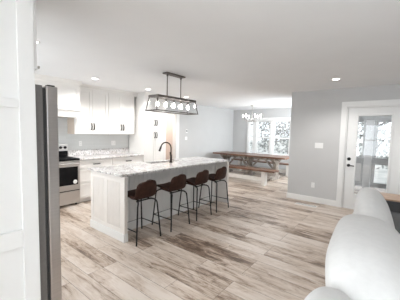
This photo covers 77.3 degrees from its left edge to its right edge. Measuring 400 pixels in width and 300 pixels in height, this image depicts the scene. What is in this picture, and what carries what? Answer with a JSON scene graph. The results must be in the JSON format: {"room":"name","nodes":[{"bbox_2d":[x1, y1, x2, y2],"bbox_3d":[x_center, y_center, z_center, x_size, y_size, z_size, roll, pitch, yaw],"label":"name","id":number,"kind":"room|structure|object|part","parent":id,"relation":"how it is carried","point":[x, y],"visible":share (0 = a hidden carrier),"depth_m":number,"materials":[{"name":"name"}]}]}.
{"room":"open-plan kitchen","nodes":[
{"label":"open-plan kitchen","id":0,"kind":"room"},
{"bbox_2d":[58,100,233,163],"bbox_3d":[-1.555,-0.270,7.106,0.132,2.440,9.680,5,5,38],"label":"wall","id":1,"kind":"structure","parent":0,"point":[210,131],"depth_m":8.64,"materials":[{"name":"grey paint"}]},
{"bbox_2d":[35,80,82,117],"bbox_3d":[-2.877,-0.951,4.783,0.615,0.635,0.975,5,5,38],"label":"range hood","id":2,"kind":"object","parent":1,"relation":"attached to","point":[68,95],"visible":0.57,"depth_m":4.78,"materials":[{"name":"white paint"}]},
{"bbox_2d":[67,88,107,133],"bbox_3d":[-2.453,-0.834,5.519,0.382,0.960,0.771,5,5,38],"label":"upper cabinet","id":3,"kind":"object","parent":1,"relation":"attached to","point":[93,119],"visible":0.9,"depth_m":5.41,"materials":[{"name":"white paint"}]},
{"bbox_3d":[-2.712,-0.818,5.236,0.303,0.960,0.005,5,5,38],"label":"panel","id":4,"kind":"part","parent":3,"relation":"part of","materials":[{"name":"beige wood"}]},
{"bbox_3d":[-2.461,-0.812,5.286,0.020,0.940,0.377,5,5,38],"label":"door","id":5,"kind":"part","parent":3,"relation":"part of","materials":[{"name":"white paint"}]},
{"bbox_3d":[-2.224,-0.829,5.584,0.020,0.940,0.377,5,5,38],"label":"door","id":6,"kind":"part","parent":3,"relation":"part of","materials":[{"name":"white paint"}]},
{"bbox_2d":[35,73,154,96],"bbox_3d":[-2.320,-1.335,5.383,0.695,0.095,3.850,5,5,38],"label":"trim","id":7,"kind":"structure","parent":1,"relation":"attached to","point":[41,77],"depth_m":5.23,"materials":[{"name":"white paint"}]},
{"bbox_2d":[108,93,133,133],"bbox_3d":[-1.988,-0.867,6.103,0.382,0.960,0.718,5,5,38],"label":"upper cabinet","id":8,"kind":"object","parent":1,"relation":"attached to","point":[120,107],"visible":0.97,"depth_m":5.98,"materials":[{"name":"white paint"}]},
{"bbox_3d":[-1.991,-0.845,5.877,0.020,0.940,0.353,5,5,38],"label":"door","id":9,"kind":"part","parent":8,"relation":"part of","materials":[{"name":"white paint"}]},
{"bbox_3d":[-1.768,-0.861,6.157,0.020,0.940,0.353,5,5,38],"label":"door","id":10,"kind":"part","parent":8,"relation":"part of","materials":[{"name":"white paint"}]},
{"bbox_2d":[166,110,179,158],"bbox_3d":[-1.093,-0.158,7.694,0.140,2.150,1.165,5,5,38],"label":"trim","id":11,"kind":"structure","parent":1,"relation":"attached to","point":[175,116],"depth_m":8.01,"materials":[{"name":"white paint"}]},
{"bbox_2d":[166,114,172,159],"bbox_3d":[-1.649,-0.348,8.136,1.300,2.440,1.900,5,5,38],"label":"wall","id":12,"kind":"structure","parent":0,"point":[169,117],"depth_m":8.77,"materials":[{"name":"beige paint"}]},
{"bbox_2d":[35,0,399,109],"bbox_3d":[0.882,-1.216,3.092,11.400,0.140,12.840,5,5,38],"label":"ceiling","id":13,"kind":"structure","parent":0,"point":[231,54],"depth_m":2.72,"materials":[{"name":"paint"}]},
{"bbox_2d":[145,72,197,114],"bbox_3d":[-0.436,-0.938,4.176,0.272,0.630,0.996,5,5,38],"label":"pendant","id":14,"kind":"object","parent":13,"relation":"hanging from","point":[158,96],"visible":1,"depth_m":4.11,"materials":[{"name":"brown metal"}]},
{"bbox_3d":[-0.440,-0.737,4.190,0.272,0.227,0.996,5,5,38],"label":"frame","id":15,"kind":"part","parent":14,"relation":"part of","materials":[{"name":"brown metal"}]},
{"bbox_3d":[-0.438,-0.853,4.182,0.224,0.034,0.904,5,5,38],"label":"plate","id":16,"kind":"part","parent":14,"relation":"part of","materials":[{"name":"brown metal"}]},
{"bbox_2d":[243,105,260,121],"bbox_3d":[1.799,-1.245,8.641,0.621,0.580,0.633,5,5,38],"label":"chandelier","id":17,"kind":"object","parent":13,"relation":"hanging from","point":[250,105],"visible":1,"depth_m":8.62,"materials":[{"name":"silver metal"}]},
{"bbox_2d":[60,168,385,299],"bbox_3d":[0.828,1.346,3.281,11.400,0.120,12.840,5,5,38],"label":"floor","id":18,"kind":"structure","parent":0,"point":[266,245],"depth_m":3.15,"materials":[{"name":"brown wood"}]},
{"bbox_2d":[0,0,40,299],"bbox_3d":[-1.523,0.143,1.529,0.940,2.438,0.723,5,5,38],"label":"refrigerator surround","id":19,"kind":"object","parent":18,"relation":"on","point":[19,213],"visible":1,"depth_m":1.40,"materials":[{"name":"white paint"}]},
{"bbox_3d":[-1.124,-0.775,1.570,0.456,0.591,0.019,5,5,38],"label":"door","id":20,"kind":"part","parent":19,"relation":"part of","materials":[{"name":"white paint"}]},
{"bbox_2d":[35,84,61,299],"bbox_3d":[-1.466,0.469,1.630,0.864,1.775,0.803,5,5,38],"label":"refrigerator","id":21,"kind":"object","parent":18,"relation":"on","point":[46,97],"visible":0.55,"depth_m":1.57,"materials":[{"name":"metal"}]},
{"bbox_2d":[59,144,79,205],"bbox_3d":[-2.847,0.499,4.849,0.709,1.185,0.772,5,5,38],"label":"range","id":22,"kind":"object","parent":18,"relation":"on","point":[69,167],"visible":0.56,"depth_m":4.84,"materials":[{"name":"metal"}]},
{"bbox_3d":[-2.636,0.514,4.682,0.030,0.557,0.764,5,5,38],"label":"oven door","id":23,"kind":"part","parent":22,"relation":"part of","materials":[{"name":"metal"}]},
{"bbox_3d":[-2.592,0.277,4.633,0.069,0.028,0.712,5,5,38],"label":"oven handle","id":24,"kind":"part","parent":22,"relation":"part of","materials":[{"name":"metal"}]},
{"bbox_2d":[59,156,79,161],"bbox_3d":[-2.866,0.180,4.846,0.635,0.035,0.772,5,5,38],"label":"cooktop","id":25,"kind":"object","parent":22,"relation":"in","point":[61,158],"depth_m":4.88,"materials":[{"name":"black glass"}]},
{"bbox_3d":[-2.644,0.922,4.712,0.030,0.220,0.764,5,5,38],"label":"storage drawer","id":26,"kind":"part","parent":22,"relation":"part of","materials":[{"name":"metal"}]},
{"bbox_2d":[78,158,111,202],"bbox_3d":[-2.408,0.613,5.482,0.636,0.882,0.738,5,5,38],"label":"base cabinet","id":27,"kind":"object","parent":18,"relation":"on","point":[85,174],"visible":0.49,"depth_m":5.17,"materials":[{"name":"white paint"}]},
{"bbox_3d":[-2.203,0.815,5.331,0.020,0.290,0.726,5,5,38],"label":"drawer","id":28,"kind":"part","parent":27,"relation":"part of","materials":[{"name":"white paint"}]},
{"bbox_3d":[-2.197,0.521,5.309,0.020,0.280,0.726,5,5,38],"label":"drawer","id":29,"kind":"part","parent":27,"relation":"part of","materials":[{"name":"white paint"}]},
{"bbox_3d":[-2.192,0.288,5.292,0.020,0.168,0.726,5,5,38],"label":"drawer","id":30,"kind":"part","parent":27,"relation":"part of","materials":[{"name":"white paint"}]},
{"bbox_2d":[112,156,142,164],"bbox_3d":[-1.912,0.578,6.106,0.636,0.882,0.852,5,5,38],"label":"base cabinet","id":31,"kind":"object","parent":18,"relation":"on","point":[132,159],"visible":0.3,"depth_m":5.88,"materials":[{"name":"white paint"}]},
{"bbox_2d":[68,148,143,159],"bbox_3d":[-2.146,0.072,5.789,0.640,0.159,1.595,5,5,38],"label":"countertop","id":32,"kind":"structure","parent":31,"relation":"on","point":[88,154],"depth_m":5.78,"materials":[{"name":"stone"}]},
{"bbox_2d":[128,179,160,246],"bbox_3d":[-0.850,0.807,3.517,0.460,0.853,0.445,5,5,38],"label":"bar stool","id":33,"kind":"object","parent":18,"relation":"on","point":[146,189],"visible":0.89,"depth_m":3.36,"materials":[{"name":"brown leather"}]},
{"bbox_3d":[-0.828,0.968,3.308,0.038,0.563,0.172,0,4,-12],"label":"leg","id":34,"kind":"part","parent":33,"relation":"part of","materials":[{"name":"black metal"}]},
{"bbox_3d":[-0.888,0.922,3.767,0.026,0.586,0.138,1,4,-3],"label":"leg","id":35,"kind":"part","parent":33,"relation":"part of","materials":[{"name":"black metal"}]},
{"bbox_3d":[-0.632,0.954,3.553,0.172,0.563,0.037,1,4,-2],"label":"leg","id":36,"kind":"part","parent":33,"relation":"part of","materials":[{"name":"black metal"}]},
{"bbox_2d":[129,96,165,161],"bbox_3d":[-1.383,-0.195,6.685,0.650,2.360,0.750,5,5,38],"label":"pantry cabinet","id":37,"kind":"object","parent":18,"relation":"on","point":[149,134],"visible":0.7,"depth_m":6.39,"materials":[{"name":"white paint"}]},
{"bbox_3d":[-1.292,0.197,6.397,0.020,1.425,0.369,5,5,38],"label":"door","id":38,"kind":"part","parent":37,"relation":"part of","materials":[{"name":"white paint"}]},
{"bbox_3d":[-1.268,-0.930,6.314,0.020,0.805,0.369,5,5,38],"label":"door","id":39,"kind":"part","parent":37,"relation":"part of","materials":[{"name":"white paint"}]},
{"bbox_3d":[-1.036,-0.947,6.605,0.020,0.805,0.369,5,5,38],"label":"door","id":40,"kind":"part","parent":37,"relation":"part of","materials":[{"name":"white paint"}]},
{"bbox_3d":[-1.060,0.180,6.688,0.020,1.425,0.369,5,5,38],"label":"door","id":41,"kind":"part","parent":37,"relation":"part of","materials":[{"name":"white paint"}]},
{"bbox_2d":[90,161,228,242],"bbox_3d":[-0.534,0.717,4.597,0.888,0.884,2.622,5,5,38],"label":"kitchen island","id":42,"kind":"object","parent":18,"relation":"on","point":[112,210],"visible":0.67,"depth_m":3.85,"materials":[{"name":"white paint"}]},
{"bbox_3d":[-1.328,0.773,3.607,0.870,0.884,0.050,5,5,38],"label":"panel","id":43,"kind":"part","parent":42,"relation":"part of","materials":[{"name":"white paint"}]},
{"bbox_2d":[88,157,228,176],"bbox_3d":[-0.551,0.258,4.586,0.870,0.033,2.648,5,5,38],"label":"island countertop","id":44,"kind":"structure","parent":42,"relation":"on","point":[123,170],"depth_m":4.12,"materials":[{"name":"stone"}]},
{"bbox_2d":[159,142,172,162],"bbox_3d":[-0.642,0.037,4.701,0.268,0.387,0.108,1,4,3],"label":"kitchen faucet","id":45,"kind":"object","parent":44,"relation":"on","point":[163,142],"visible":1,"depth_m":4.66,"materials":[{"name":"brown metal"}]},
{"bbox_3d":[-0.633,-0.031,4.668,0.212,0.247,0.025,1,4,0],"label":"spout","id":46,"kind":"part","parent":45,"relation":"part of","materials":[{"name":"brown metal"}]},
{"bbox_3d":[-0.542,1.100,4.626,0.888,0.115,2.622,5,5,38],"label":"moulding","id":47,"kind":"part","parent":42,"relation":"part of","materials":[{"name":"white paint"}]},
{"bbox_3d":[-0.437,0.725,4.521,0.012,0.884,2.490,5,5,38],"label":"knee panel","id":48,"kind":"part","parent":42,"relation":"part of","materials":[{"name":"white paint"}]},
{"bbox_3d":[0.252,0.660,5.593,0.870,0.884,0.050,5,5,38],"label":"panel","id":49,"kind":"part","parent":42,"relation":"part of","materials":[{"name":"white paint"}]},
{"bbox_2d":[152,174,189,231],"bbox_3d":[-0.458,0.779,4.010,0.460,0.853,0.445,5,5,38],"label":"bar stool","id":50,"kind":"object","parent":18,"relation":"on","point":[178,182],"visible":0.98,"depth_m":3.88,"materials":[{"name":"brown leather"}]},
{"bbox_3d":[-0.703,0.908,3.999,0.138,0.586,0.026,0,4,-10],"label":"leg","id":51,"kind":"part","parent":50,"relation":"part of","materials":[{"name":"black metal"}]},
{"bbox_3d":[-0.436,0.940,3.800,0.037,0.563,0.172,0,4,-12],"label":"leg","id":52,"kind":"part","parent":50,"relation":"part of","materials":[{"name":"black metal"}]},
{"bbox_3d":[-0.241,0.926,4.046,0.172,0.563,0.037,1,4,-2],"label":"leg","id":53,"kind":"part","parent":50,"relation":"part of","materials":[{"name":"black metal"}]},
{"bbox_2d":[178,170,211,220],"bbox_3d":[-0.082,0.752,4.482,0.460,0.853,0.445,5,5,38],"label":"bar stool","id":54,"kind":"object","parent":18,"relation":"on","point":[202,177],"visible":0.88,"depth_m":4.36,"materials":[{"name":"brown leather"}]},
{"bbox_3d":[-0.327,0.881,4.472,0.138,0.586,0.026,0,4,-10],"label":"leg","id":55,"kind":"part","parent":54,"relation":"part of","materials":[{"name":"black metal"}]},
{"bbox_3d":[-0.059,0.913,4.273,0.037,0.563,0.172,0,4,-12],"label":"leg","id":56,"kind":"part","parent":54,"relation":"part of","materials":[{"name":"black metal"}]},
{"bbox_3d":[0.136,0.899,4.519,0.172,0.563,0.037,1,4,-2],"label":"leg","id":57,"kind":"part","parent":54,"relation":"part of","materials":[{"name":"black metal"}]},
{"bbox_2d":[198,166,228,212],"bbox_3d":[0.282,0.726,4.940,0.460,0.853,0.445,5,5,38],"label":"bar stool","id":58,"kind":"object","parent":18,"relation":"on","point":[220,174],"visible":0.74,"depth_m":4.81,"materials":[{"name":"brown leather"}]},
{"bbox_3d":[0.304,0.887,4.731,0.037,0.563,0.172,0,4,-12],"label":"leg","id":59,"kind":"part","parent":58,"relation":"part of","materials":[{"name":"black metal"}]},
{"bbox_3d":[0.499,0.873,4.976,0.172,0.563,0.037,1,4,-2],"label":"leg","id":60,"kind":"part","parent":58,"relation":"part of","materials":[{"name":"black metal"}]},
{"bbox_2d":[213,151,288,180],"bbox_3d":[1.793,0.524,8.715,2.660,0.760,0.950,5,5,38],"label":"dining table","id":61,"kind":"object","parent":18,"relation":"on","point":[249,157],"visible":0.84,"depth_m":8.49,"materials":[{"name":"brown wood"}]},
{"bbox_2d":[229,165,278,185],"bbox_3d":[1.128,0.731,7.830,2.600,0.450,0.338,5,5,38],"label":"bench","id":62,"kind":"object","parent":18,"relation":"on","point":[263,178],"visible":0.52,"depth_m":7.39,"materials":[{"name":"brown wood"}]},
{"bbox_3d":[1.847,0.816,7.198,0.110,0.405,0.180,5,5,38],"label":"leg","id":63,"kind":"part","parent":62,"relation":"part of","materials":[{"name":"white paint"}]},
{"bbox_2d":[231,158,288,176],"bbox_3d":[2.372,0.642,9.393,2.600,0.450,0.338,5,5,38],"label":"bench","id":64,"kind":"object","parent":18,"relation":"on","point":[238,159],"visible":0.52,"depth_m":9.17,"materials":[{"name":"brown wood"}]},
{"bbox_2d":[295,202,316,207],"bbox_3d":[2.248,1.164,5.300,0.420,0.006,0.120,5,5,38],"label":"floor vent","id":65,"kind":"object","parent":18,"relation":"in","point":[297,202],"visible":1,"depth_m":5.29,"materials":[{"name":"white plastic"}]},
{"bbox_2d":[304,187,399,299],"bbox_3d":[1.315,0.939,1.524,0.952,0.973,3.246,4,5,36],"label":"sofa","id":66,"kind":"object","parent":18,"relation":"on","point":[362,261],"visible":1,"depth_m":1.27,"materials":[{"name":"white fabric"}]},
{"bbox_2d":[304,286,350,299],"bbox_3d":[0.388,0.809,0.803,0.290,0.502,1.006,5,5,38],"label":"cushion","id":67,"kind":"object","parent":66,"relation":"on","point":[325,292],"depth_m":1.01,"materials":[{"name":"white fabric"}]},
{"bbox_2d":[325,214,399,299],"bbox_3d":[1.072,0.742,1.546,0.531,0.512,1.300,5,5,38],"label":"cushion","id":68,"kind":"object","parent":66,"relation":"on","point":[362,261],"depth_m":1.26,"materials":[{"name":"white fabric"}]},
{"bbox_2d":[353,187,394,227],"bbox_3d":[1.672,0.681,2.409,0.333,0.574,1.372,4,5,33],"label":"cushion","id":69,"kind":"object","parent":66,"relation":"on","point":[369,202],"depth_m":2.14,"materials":[{"name":"white fabric"}]},
{"bbox_2d":[380,192,399,233],"bbox_3d":[3.021,1.007,3.621,0.750,0.600,0.470,5,5,38],"label":"table","id":70,"kind":"object","parent":18,"relation":"on","point":[393,200],"visible":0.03,"depth_m":3.54,"materials":[{"name":"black wood"}]},
{"bbox_3d":[2.887,0.817,3.433,0.700,0.140,0.015,5,5,38],"label":"drawer","id":71,"kind":"part","parent":70,"relation":"part of","materials":[{"name":"black wood"}]},
{"bbox_3d":[2.744,1.058,3.561,0.348,0.345,0.013,5,5,38],"label":"door","id":72,"kind":"part","parent":70,"relation":"part of","materials":[{"name":"black wood"}]},
{"bbox_2d":[232,108,290,169],"bbox_3d":[2.868,-0.367,9.683,3.613,2.440,0.140,5,5,38],"label":"wall","id":73,"kind":"structure","parent":0,"point":[239,124],"depth_m":10.35,"materials":[{"name":"grey paint"}]},
{"bbox_2d":[246,117,290,155],"bbox_3d":[2.938,-0.467,9.570,2.550,1.540,0.200,5,5,38],"label":"window","id":74,"kind":"structure","parent":73,"relation":"in","point":[272,121],"depth_m":9.79,"materials":[{"name":"white paint"}]},
{"bbox_3d":[2.531,-0.504,9.953,0.575,1.300,0.075,5,5,38],"label":"sash","id":75,"kind":"part","parent":74,"relation":"part of","materials":[{"name":"white paint"}]},
{"bbox_3d":[3.107,-0.458,9.497,0.635,1.300,0.075,5,5,38],"label":"sash","id":76,"kind":"part","parent":74,"relation":"part of","materials":[{"name":"white paint"}]},
{"bbox_2d":[250,140,399,183],"bbox_3d":[20.468,0.456,25.922,80.000,0.150,54.050,5,5,38],"label":"ground","id":77,"kind":"structure","parent":0,"point":[380,175],"depth_m":23.79,"materials":[{"name":"white snow"}]},
{"bbox_2d":[250,122,289,153],"bbox_3d":[4.199,-1.890,13.882,3.344,5.621,3.485,5,5,38],"label":"tree","id":78,"kind":"object","parent":77,"relation":"on","point":[264,146],"visible":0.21,"depth_m":13.99,"materials":[{"name":"grey plant"}]},
{"bbox_2d":[267,122,289,153],"bbox_3d":[7.123,-2.691,19.194,3.449,6.574,3.386,5,5,38],"label":"tree","id":79,"kind":"object","parent":77,"relation":"on","point":[283,132],"visible":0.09,"depth_m":19.27,"materials":[{"name":"grey plant"}]},
{"bbox_2d":[357,123,378,154],"bbox_3d":[7.746,-2.301,13.407,3.270,6.668,3.506,5,5,38],"label":"tree","id":80,"kind":"object","parent":77,"relation":"on","point":[359,123],"visible":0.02,"depth_m":13.19,"materials":[{"name":"grey plant"}]},
{"bbox_2d":[357,120,390,181],"bbox_3d":[6.305,-1.805,9.336,3.045,6.210,3.486,1,4,-9],"label":"tree","id":81,"kind":"object","parent":77,"relation":"on","point":[381,130],"visible":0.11,"depth_m":8.99,"materials":[{"name":"grey plant"}]},
{"bbox_2d":[287,84,399,201],"bbox_3d":[4.606,0.099,3.869,6.367,2.440,0.130,5,5,38],"label":"wall","id":82,"kind":"structure","parent":0,"point":[315,115],"depth_m":5.39,"materials":[{"name":"grey paint"}]},
{"bbox_2d":[286,192,335,205],"bbox_3d":[2.439,1.090,5.556,1.036,0.125,0.016,5,5,38],"label":"baseboard","id":83,"kind":"structure","parent":82,"relation":"attached to","point":[289,195],"depth_m":5.52,"materials":[{"name":"white paint"}]},
{"bbox_2d":[315,143,322,147],"bbox_3d":[2.565,-0.097,5.392,0.165,0.115,0.011,5,5,38],"label":"light switch","id":84,"kind":"object","parent":82,"relation":"attached to","point":[317,145],"visible":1,"depth_m":5.39,"materials":[{"name":"white plastic"}]},
{"bbox_2d":[336,99,399,209],"bbox_3d":[3.340,0.137,4.859,1.120,2.165,0.160,5,5,38],"label":"door","id":85,"kind":"structure","parent":82,"relation":"attached to","point":[350,115],"depth_m":4.99,"materials":[{"name":"white paint"}]},
{"bbox_3d":[3.343,0.125,4.860,0.600,1.650,0.070,5,5,38],"label":"glass frame","id":86,"kind":"part","parent":85,"relation":"part of","materials":[{"name":"white paint"}]},
{"bbox_2d":[355,116,398,188],"bbox_3d":[5.305,0.125,6.097,4.430,2.150,0.160,5,5,38],"label":"frame","id":87,"kind":"object","parent":85,"relation":"attached to","point":[363,172],"visible":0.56,"depth_m":6.65,"materials":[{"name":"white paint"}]},
{"bbox_3d":[4.049,0.580,7.115,0.980,0.580,0.030,5,5,38],"label":"screen frame","id":88,"kind":"part","parent":87,"relation":"part of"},
{"bbox_3d":[4.068,-0.307,7.050,0.980,1.040,0.030,5,5,38],"label":"screen frame","id":89,"kind":"part","parent":87,"relation":"part of","materials":[{"name":"white"}]},
{"bbox_3d":[4.128,0.584,7.078,1.170,0.580,0.050,5,5,38],"label":"kick panel","id":90,"kind":"part","parent":87,"relation":"part of","materials":[{"name":"white paint"}]},
{"bbox_3d":[4.519,0.172,6.724,0.170,1.930,0.160,5,5,38],"label":"post","id":91,"kind":"part","parent":87,"relation":"part of","materials":[{"name":"white paint"}]},
{"bbox_3d":[4.579,0.291,6.690,2.320,0.080,0.070,5,5,38],"label":"rail","id":92,"kind":"part","parent":87,"relation":"part of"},
{"bbox_3d":[4.565,0.950,6.739,2.320,0.080,0.070,5,5,38],"label":"rail","id":93,"kind":"part","parent":87,"relation":"part of","materials":[{"name":"white"}]},
{"bbox_3d":[5.024,0.657,6.344,1.130,0.580,0.030,5,5,38],"label":"screen frame","id":94,"kind":"part","parent":87,"relation":"part of","materials":[{"name":"white"}]},
{"bbox_3d":[5.042,-0.230,6.279,1.130,1.040,0.030,5,5,38],"label":"screen frame","id":95,"kind":"part","parent":87,"relation":"part of","materials":[{"name":"white"}]}
]}

